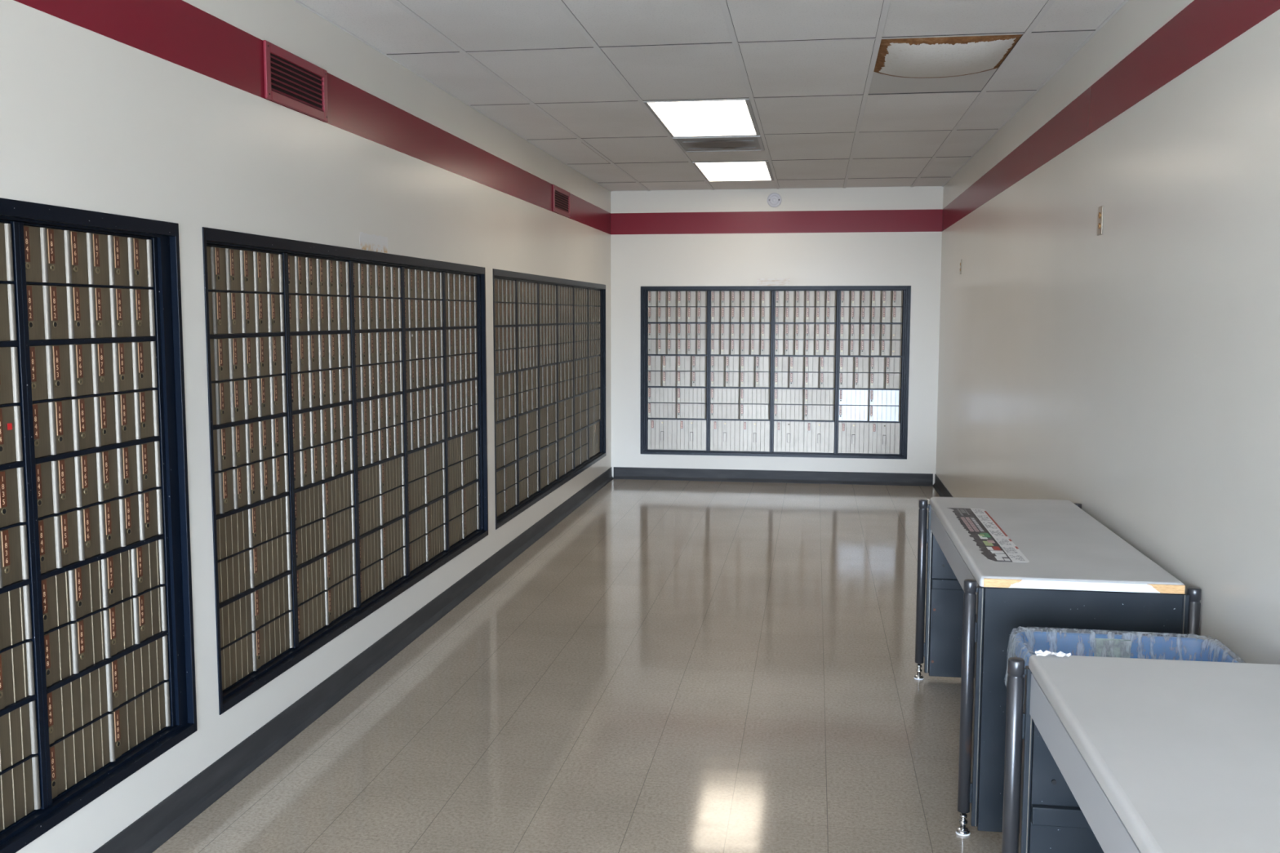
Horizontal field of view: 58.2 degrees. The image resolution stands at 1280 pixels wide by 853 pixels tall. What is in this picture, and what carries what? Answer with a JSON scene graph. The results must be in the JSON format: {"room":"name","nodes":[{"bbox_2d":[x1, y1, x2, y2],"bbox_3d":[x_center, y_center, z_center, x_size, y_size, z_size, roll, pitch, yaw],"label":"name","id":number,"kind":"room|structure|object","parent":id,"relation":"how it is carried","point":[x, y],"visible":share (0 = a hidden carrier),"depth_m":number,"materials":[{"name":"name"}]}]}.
{"room":"post office mailroom","nodes":[
{"label":"post office mailroom","id":0,"kind":"room"},
{"bbox_2d":[0,0,611,852],"bbox_3d":[-1.685,-0.035,2.204,0.140,2.790,17.837,1,6,9],"label":"wall","id":1,"kind":"structure","parent":0,"point":[151,109],"depth_m":3.89,"materials":[{"name":"paint"}]},
{"bbox_2d":[0,197,197,852],"bbox_3d":[-1.580,0.235,2.949,0.154,1.653,1.364,1,6,9],"label":"frame","id":2,"kind":"structure","parent":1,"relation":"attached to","point":[14,839],"depth_m":3.50,"materials":[{"name":"black metal"}]},
{"bbox_2d":[0,220,48,835],"bbox_3d":[-1.634,0.270,2.629,0.099,1.504,0.607,1,6,9],"label":"box unit","id":3,"kind":"object","parent":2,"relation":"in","point":[23,773],"visible":1,"depth_m":2.87,"materials":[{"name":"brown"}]},
{"bbox_2d":[18,222,175,806],"bbox_3d":[-1.543,0.211,3.227,0.099,1.504,0.607,1,6,9],"label":"box unit","id":4,"kind":"object","parent":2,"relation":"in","point":[91,299],"visible":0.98,"depth_m":3.19,"materials":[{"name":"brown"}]},
{"bbox_2d":[262,40,328,122],"bbox_3d":[-1.274,-1.277,4.280,0.013,0.199,0.515,1,6,9],"label":"air vent","id":5,"kind":"object","parent":1,"relation":"in","point":[287,84],"visible":1,"depth_m":4.26,"materials":[{"name":"red metal"}]},
{"bbox_2d":[202,226,488,715],"bbox_3d":[-1.223,0.008,5.287,0.154,1.653,3.223,1,6,9],"label":"frame","id":6,"kind":"structure","parent":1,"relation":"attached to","point":[246,687],"depth_m":4.66,"materials":[{"name":"black metal"}]},
{"bbox_2d":[206,244,297,693],"bbox_3d":[-1.416,0.131,4.061,0.099,1.504,0.618,1,6,9],"label":"box unit","id":7,"kind":"object","parent":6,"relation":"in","point":[247,295],"visible":0.82,"depth_m":4.07,"materials":[{"name":"grey"}]},
{"bbox_2d":[285,253,359,646],"bbox_3d":[-1.323,0.071,4.670,0.099,1.504,0.618,1,6,9],"label":"box unit","id":8,"kind":"object","parent":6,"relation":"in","point":[319,290],"visible":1,"depth_m":4.65,"materials":[{"name":"grey"}]},
{"bbox_2d":[351,260,408,606],"bbox_3d":[-1.230,0.012,5.279,0.099,1.504,0.618,1,6,9],"label":"box unit","id":9,"kind":"object","parent":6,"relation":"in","point":[378,304],"visible":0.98,"depth_m":5.27,"materials":[{"name":"grey"}]},
{"bbox_2d":[403,266,448,574],"bbox_3d":[-1.137,-0.047,5.888,0.099,1.504,0.618,1,6,9],"label":"box unit","id":10,"kind":"object","parent":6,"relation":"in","point":[424,298],"visible":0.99,"depth_m":5.88,"materials":[{"name":"grey"}]},
{"bbox_2d":[444,271,480,550],"bbox_3d":[-1.044,-0.106,6.497,0.099,1.504,0.618,1,6,9],"label":"box unit","id":11,"kind":"object","parent":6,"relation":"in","point":[460,290],"visible":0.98,"depth_m":6.50,"materials":[{"name":"grey metal"}]},
{"bbox_2d":[93,466,613,852],"bbox_3d":[-1.605,1.298,2.321,0.024,0.113,17.837,1,6,9],"label":"baseboard","id":12,"kind":"structure","parent":1,"relation":"attached to","point":[157,826],"depth_m":4.42,"materials":[{"name":"plastic"}]},
{"bbox_2d":[359,231,388,253],"bbox_3d":[-1.169,-0.810,5.062,0.001,0.076,0.330,1,6,9],"label":"residue","id":13,"kind":"object","parent":1,"relation":"attached to","point":[373,242],"visible":1,"depth_m":5.05,"materials":[{"name":"white paper"}]},
{"bbox_2d":[493,268,606,529],"bbox_3d":[-0.676,-0.339,8.870,0.154,1.653,3.838,1,6,9],"label":"wall surround","id":14,"kind":"object","parent":1,"relation":"attached to","point":[515,511],"visible":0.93,"depth_m":8.59,"materials":[{"name":"black metal"}]},
{"bbox_2d":[493,277,518,517],"bbox_3d":[-0.910,-0.191,7.378,0.099,1.504,0.607,1,6,9],"label":"box unit","id":15,"kind":"object","parent":14,"relation":"in","point":[505,290],"visible":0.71,"depth_m":7.41,"materials":[{"name":"grey metal"}]},
{"bbox_2d":[516,280,540,505],"bbox_3d":[-0.818,-0.249,7.976,0.099,1.504,0.607,1,6,9],"label":"box unit","id":16,"kind":"object","parent":14,"relation":"in","point":[527,292],"visible":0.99,"depth_m":7.98,"materials":[{"name":"grey metal"}]},
{"bbox_2d":[538,282,558,489],"bbox_3d":[-0.727,-0.307,8.575,0.099,1.504,0.607,1,6,9],"label":"box unit","id":17,"kind":"object","parent":14,"relation":"in","point":[548,293],"visible":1,"depth_m":8.59,"materials":[{"name":"grey metal"}]},
{"bbox_2d":[557,284,574,479],"bbox_3d":[-0.636,-0.365,9.173,0.099,1.504,0.607,1,6,9],"label":"box unit","id":18,"kind":"object","parent":14,"relation":"in","point":[565,293],"visible":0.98,"depth_m":9.19,"materials":[{"name":"grey metal"}]},
{"bbox_2d":[573,286,588,468],"bbox_3d":[-0.544,-0.423,9.771,0.099,1.504,0.607,1,6,9],"label":"box unit","id":19,"kind":"object","parent":14,"relation":"in","point":[580,295],"visible":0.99,"depth_m":9.79,"materials":[{"name":"grey metal"}]},
{"bbox_2d":[588,288,601,460],"bbox_3d":[-0.453,-0.481,10.370,0.099,1.504,0.607,1,6,9],"label":"box unit","id":20,"kind":"object","parent":14,"relation":"in","point":[594,295],"visible":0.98,"depth_m":10.39,"materials":[{"name":"grey metal"}]},
{"bbox_2d":[552,184,570,217],"bbox_3d":[-0.594,-1.708,8.736,0.013,0.194,0.570,1,6,9],"label":"air vent","id":21,"kind":"object","parent":1,"relation":"in","point":[561,197],"visible":1,"depth_m":8.72,"materials":[{"name":"red metal"}]},
{"bbox_2d":[152,479,1019,852],"bbox_3d":[-0.109,1.427,2.115,3.328,0.100,18.097,1,6,9],"label":"floor","id":22,"kind":"structure","parent":0,"point":[672,666],"depth_m":4.63,"materials":[{"name":"tile"}]},
{"bbox_2d":[913,497,1201,836],"bbox_3d":[1.413,0.776,4.174,0.673,0.801,1.562,1,6,9],"label":"table","id":23,"kind":"object","parent":22,"relation":"on","point":[1079,575],"visible":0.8,"depth_m":3.47,"materials":[{"name":"grey laminate"}]},
{"bbox_2d":[947,507,1029,562],"bbox_3d":[1.232,0.377,4.123,0.144,0.002,1.019,1,6,9],"label":"decal","id":24,"kind":"object","parent":23,"relation":"on","point":[994,544],"visible":1,"depth_m":4.03,"materials":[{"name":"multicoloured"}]},
{"bbox_2d":[1004,626,1242,696],"bbox_3d":[1.276,0.935,3.025,0.567,0.704,0.479,1,6,9],"label":"waste bin","id":25,"kind":"object","parent":22,"relation":"on","point":[1025,644],"visible":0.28,"depth_m":3.19,"materials":[{"name":"blue plastic"}]},
{"bbox_2d":[1035,649,1071,657],"bbox_3d":[0.943,0.517,2.625,0.075,0.010,0.022,1,6,9],"label":"paper scrap","id":26,"kind":"object","parent":25,"relation":"in","point":[1039,652],"visible":1,"depth_m":2.62,"materials":[{"name":"white paper"}]},
{"bbox_2d":[1001,654,1279,852],"bbox_3d":[1.064,0.998,1.891,0.673,0.801,1.562,1,6,9],"label":"table","id":27,"kind":"object","parent":22,"relation":"on","point":[1120,755],"visible":1,"depth_m":2.21,"materials":[{"name":"grey laminate"}]},
{"bbox_2d":[293,0,1128,191],"bbox_3d":[-0.107,-1.388,1.831,3.048,0.100,17.837,1,6,9],"label":"ceiling","id":28,"kind":"structure","parent":0,"point":[572,79],"depth_m":5.45,"materials":[{"name":"tile"}]},
{"bbox_2d":[643,98,759,137],"bbox_3d":[0.397,-1.826,6.843,0.574,0.006,1.242,1,6,9],"label":"recessed light","id":29,"kind":"object","parent":28,"relation":"in","point":[709,117],"visible":1,"depth_m":6.75,"materials":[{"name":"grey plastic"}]},
{"bbox_2d":[672,135,764,152],"bbox_3d":[0.546,-1.919,7.820,0.574,0.010,0.650,1,6,9],"label":"ceiling vent","id":30,"kind":"object","parent":28,"relation":"in","point":[735,143],"visible":1,"depth_m":7.79,"materials":[{"name":"grey metal"}]},
{"bbox_2d":[692,160,773,181],"bbox_3d":[0.778,-2.069,9.340,0.574,0.006,1.242,1,6,9],"label":"recessed light","id":31,"kind":"object","parent":28,"relation":"in","point":[760,170],"visible":1,"depth_m":9.28,"materials":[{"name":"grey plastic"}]},
{"bbox_2d":[868,34,1022,93],"bbox_3d":[1.395,-1.674,5.416,0.574,0.058,1.242,1,6,9],"label":"tile","id":32,"kind":"structure","parent":28,"relation":"attached to","point":[944,64],"depth_m":5.17,"materials":[{"name":"white tile"}]},
{"bbox_2d":[610,186,942,484],"bbox_3d":[1.241,-0.868,10.811,3.328,2.790,0.140,1,6,9],"label":"wall","id":33,"kind":"structure","parent":0,"point":[853,236],"depth_m":10.68,"materials":[{"name":"paint"}]},
{"bbox_2d":[613,466,933,486],"bbox_3d":[1.227,0.472,10.860,3.000,0.113,0.024,1,6,9],"label":"baseboard","id":34,"kind":"structure","parent":33,"relation":"attached to","point":[620,473],"depth_m":10.86,"materials":[{"name":"plastic"}]},
{"bbox_2d":[756,278,790,285],"bbox_3d":[1.240,-1.344,10.693,0.309,0.071,0.001,1,6,9],"label":"residue","id":35,"kind":"object","parent":33,"relation":"attached to","point":[760,282],"visible":1,"depth_m":10.69,"materials":[{"name":"paper"}]},
{"bbox_2d":[767,192,781,207],"bbox_3d":[1.239,-2.089,10.607,0.132,0.132,0.028,1,6,9],"label":"smoke detector","id":36,"kind":"object","parent":33,"relation":"attached to","point":[774,200],"visible":1,"depth_m":10.60,"materials":[{"name":"grey plastic"}]},
{"bbox_2d":[640,285,911,459],"bbox_3d":[1.252,-0.518,10.846,2.560,1.658,0.154,1,6,9],"label":"frame","id":37,"kind":"structure","parent":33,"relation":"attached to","point":[908,288],"depth_m":10.75,"materials":[{"name":"black metal"}]},
{"bbox_2d":[645,290,709,451],"bbox_3d":[0.360,-0.531,10.986,0.601,1.525,0.099,1,6,9],"label":"box unit","id":38,"kind":"object","parent":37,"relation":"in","point":[677,322],"visible":1,"depth_m":10.95,"materials":[{"name":"metal"}]},
{"bbox_2d":[707,290,773,452],"bbox_3d":[0.955,-0.521,10.897,0.601,1.525,0.099,1,6,9],"label":"box unit","id":39,"kind":"object","parent":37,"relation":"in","point":[740,328],"visible":1,"depth_m":10.86,"materials":[{"name":"metal"}]},
{"bbox_2d":[771,289,839,453],"bbox_3d":[1.550,-0.512,10.807,0.601,1.525,0.099,1,6,9],"label":"box unit","id":40,"kind":"object","parent":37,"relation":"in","point":[806,323],"visible":1,"depth_m":10.77,"materials":[{"name":"metal"}]},
{"bbox_2d":[835,289,905,454],"bbox_3d":[2.145,-0.503,10.717,0.601,1.525,0.099,1,6,9],"label":"box unit","id":41,"kind":"object","parent":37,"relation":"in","point":[871,343],"visible":1,"depth_m":10.68,"materials":[{"name":"metal"}]},
{"bbox_2d":[935,0,1279,664],"bbox_3d":[1.457,0.015,1.729,0.120,2.790,17.837,1,6,9],"label":"wall","id":42,"kind":"structure","parent":0,"point":[1129,373],"depth_m":4.00,"materials":[{"name":"paint"}]},
{"bbox_2d":[933,474,952,497],"bbox_3d":[1.384,1.346,1.869,0.024,0.113,17.837,1,6,9],"label":"baseboard","id":43,"kind":"structure","parent":42,"relation":"attached to","point":[939,486],"depth_m":10.12,"materials":[{"name":"plastic"}]},
{"bbox_2d":[960,259,961,274],"bbox_3d":[2.513,-1.252,9.017,0.008,0.114,0.072,1,6,9],"label":"wall outlet","id":44,"kind":"object","parent":42,"relation":"attached to","point":[960,260],"visible":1,"depth_m":9.00,"materials":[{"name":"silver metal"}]},
{"bbox_2d":[1097,205,1103,235],"bbox_3d":[1.839,-0.823,4.599,0.008,0.114,0.072,1,6,9],"label":"wall outlet","id":45,"kind":"object","parent":42,"relation":"attached to","point":[1100,223],"visible":1,"depth_m":4.59,"materials":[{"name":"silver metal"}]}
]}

